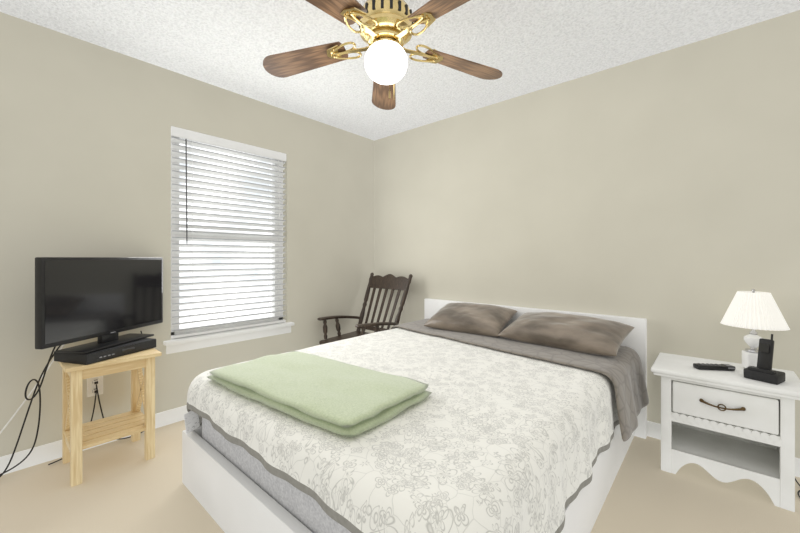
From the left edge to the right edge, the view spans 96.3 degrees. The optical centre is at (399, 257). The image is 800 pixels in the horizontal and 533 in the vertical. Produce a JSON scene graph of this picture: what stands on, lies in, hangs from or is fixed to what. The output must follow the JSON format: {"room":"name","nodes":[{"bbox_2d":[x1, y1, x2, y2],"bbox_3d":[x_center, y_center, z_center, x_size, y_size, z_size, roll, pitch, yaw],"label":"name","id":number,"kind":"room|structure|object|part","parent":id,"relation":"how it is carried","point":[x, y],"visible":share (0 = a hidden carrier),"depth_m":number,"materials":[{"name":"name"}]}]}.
{"room":"bedroom","nodes":[
{"label":"bedroom","id":0,"kind":"room"},
{"bbox_2d":[0,12,373,456],"bbox_3d":[-1.414,-0.075,2.693,0.140,2.390,3.280,0,0,41],"label":"wall","id":1,"kind":"structure","parent":0,"point":[85,148],"depth_m":2.24,"materials":[{"name":"paint"}]},
{"bbox_2d":[0,405,187,474],"bbox_3d":[-1.360,1.073,2.639,0.013,0.095,3.210,0,0,41],"label":"baseboard","id":2,"kind":"structure","parent":1,"relation":"attached to","point":[44,453],"depth_m":1.97,"materials":[{"name":"white wood"}]},
{"bbox_2d":[87,376,102,396],"bbox_3d":[-1.801,0.760,2.121,0.034,0.115,0.072,0,0,41],"label":"wall outlet","id":3,"kind":"object","parent":1,"relation":"attached to","point":[91,385],"visible":0.79,"depth_m":2.12,"materials":[{"name":"plastic"}]},
{"bbox_2d":[163,136,293,353],"bbox_3d":[-1.310,-0.170,2.801,0.215,1.960,1.380,0,0,41],"label":"window","id":4,"kind":"structure","parent":1,"relation":"in","point":[189,319],"depth_m":2.82,"materials":[{"name":"plastic"}]},
{"bbox_2d":[171,126,285,338],"bbox_3d":[-1.283,-0.173,2.778,0.067,1.451,0.872,0,0,41],"label":"window blinds","id":5,"kind":"object","parent":4,"relation":"attached to","point":[197,137],"visible":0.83,"depth_m":2.72,"materials":[{"name":"plastic"}]},
{"bbox_2d":[0,420,799,532],"bbox_3d":[-0.088,1.150,1.528,3.670,0.060,3.560,0,0,41],"label":"floor","id":6,"kind":"structure","parent":0,"point":[125,486],"depth_m":1.66,"materials":[{"name":"carpet"}]},
{"bbox_2d":[59,348,161,486],"bbox_3d":[-1.615,0.825,1.991,0.385,0.590,0.400,0,0,41],"label":"tv stand","id":7,"kind":"object","parent":6,"relation":"on","point":[78,436],"visible":0.81,"depth_m":1.95,"materials":[{"name":"brown wood"}]},
{"bbox_2d":[54,338,155,364],"bbox_3d":[-1.607,0.503,1.979,0.240,0.052,0.370,0,0,17],"label":"cable box","id":8,"kind":"object","parent":7,"relation":"on","point":[116,351],"visible":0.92,"depth_m":1.86,"materials":[{"name":"black plastic"}]},
{"bbox_2d":[0,257,162,476],"bbox_3d":[-1.827,0.556,1.760,0.428,1.120,1.235,0,0,41],"label":"tv","id":9,"kind":"object","parent":8,"relation":"on","point":[105,301],"visible":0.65,"depth_m":1.88,"materials":[{"name":"black plastic"}]},
{"bbox_2d":[317,273,412,344],"bbox_3d":[-0.340,0.633,3.280,0.594,0.963,0.936,0,0,41],"label":"rocking chair","id":10,"kind":"object","parent":6,"relation":"on","point":[391,282],"visible":0.58,"depth_m":3.42,"materials":[{"name":"brown wood"}]},
{"bbox_2d":[182,298,648,532],"bbox_3d":[0.193,0.740,2.034,1.804,0.759,2.119,0,0,41],"label":"bed","id":11,"kind":"object","parent":6,"relation":"on","point":[446,416],"visible":1,"depth_m":1.37,"materials":[{"name":"white fabric"}]},
{"bbox_2d":[206,351,432,437],"bbox_3d":[-0.385,0.540,1.578,0.986,0.076,0.550,0,0,41],"label":"blanket","id":12,"kind":"object","parent":11,"relation":"on","point":[299,394],"depth_m":1.39,"materials":[{"name":"green fabric"}]},
{"bbox_2d":[423,302,517,336],"bbox_3d":[0.543,0.462,2.784,0.659,0.205,0.409,0,0,41],"label":"pillow","id":13,"kind":"object","parent":11,"relation":"on","point":[460,318],"depth_m":2.68,"materials":[{"name":"fabric"}]},
{"bbox_2d":[497,312,634,356],"bbox_3d":[1.048,0.465,2.314,0.771,0.196,0.448,0,0,41],"label":"pillow","id":14,"kind":"object","parent":11,"relation":"on","point":[578,334],"depth_m":2.21,"materials":[{"name":"fabric"}]},
{"bbox_2d":[651,353,799,511],"bbox_3d":[1.665,0.849,1.858,0.560,0.543,0.420,0,0,41],"label":"nightstand","id":15,"kind":"object","parent":6,"relation":"on","point":[726,426],"visible":0.98,"depth_m":1.75,"materials":[{"name":"white wood"}]},
{"bbox_2d":[693,363,734,370],"bbox_3d":[1.627,0.564,1.859,0.171,0.024,0.050,0,0,8],"label":"remote","id":16,"kind":"object","parent":15,"relation":"on","point":[707,366],"visible":0.98,"depth_m":1.84,"materials":[{"name":"black plastic"}]},
{"bbox_2d":[720,289,799,497],"bbox_3d":[1.863,0.637,1.817,0.360,0.955,0.269,0,0,41],"label":"table lamp","id":17,"kind":"object","parent":15,"relation":"on","point":[753,310],"visible":0.85,"depth_m":1.80,"materials":[{"name":"fabric"}]},
{"bbox_2d":[743,334,784,384],"bbox_3d":[1.725,0.468,1.699,0.100,0.216,0.120,0,0,-29],"label":"dock","id":18,"kind":"object","parent":15,"relation":"on","point":[762,371],"visible":1,"depth_m":1.69,"materials":[{"name":"black plastic"}]},
{"bbox_2d":[0,0,799,140],"bbox_3d":[-0.088,-1.300,1.528,3.670,0.060,3.560,0,0,41],"label":"ceiling","id":19,"kind":"structure","parent":0,"point":[524,47],"depth_m":2.09,"materials":[{"name":"white paint"}]},
{"bbox_2d":[263,0,501,109],"bbox_3d":[-0.059,-0.967,1.555,1.154,0.605,1.154,0,0,41],"label":"fan","id":20,"kind":"object","parent":19,"relation":"hanging from","point":[386,27],"visible":1,"depth_m":1.54,"materials":[{"name":"brown wood"}]},
{"bbox_3d":[-0.450,-0.933,1.691,0.419,0.006,0.144,-5,-12,14],"label":"blade","id":21,"kind":"part","parent":20,"relation":"part of","materials":[{"name":"brown wood"}]},
{"bbox_3d":[-0.276,-0.933,1.253,0.144,0.006,0.419,-13,-2,33],"label":"blade","id":22,"kind":"part","parent":20,"relation":"part of","materials":[{"name":"brown wood"}]},
{"label":"blade","id":23,"kind":"part","parent":20,"relation":"part of","materials":[{"name":"brown wood"}]},
{"bbox_3d":[-0.062,-0.866,1.592,0.192,0.173,0.192,0,0,41],"label":"globe","id":24,"kind":"part","parent":20,"relation":"part of"},
{"label":"blade","id":25,"kind":"part","parent":20,"relation":"part of","materials":[{"name":"brown wood"}]},
{"bbox_3d":[0.311,-0.933,1.740,0.419,0.006,0.144,5,9,-22],"label":"blade","id":26,"kind":"part","parent":20,"relation":"part of","materials":[{"name":"brown wood"}]},
{"bbox_2d":[374,10,799,457],"bbox_3d":[1.040,-0.075,2.813,3.670,2.390,0.140,0,0,41],"label":"wall","id":27,"kind":"structure","parent":0,"point":[660,192],"depth_m":2.32,"materials":[{"name":"paint"}]},
{"bbox_2d":[647,421,799,476],"bbox_3d":[0.990,1.073,2.755,3.390,0.095,0.013,0,0,41],"label":"baseboard","id":28,"kind":"structure","parent":27,"relation":"attached to","point":[653,429],"depth_m":2.22,"materials":[{"name":"white wood"}]}
]}

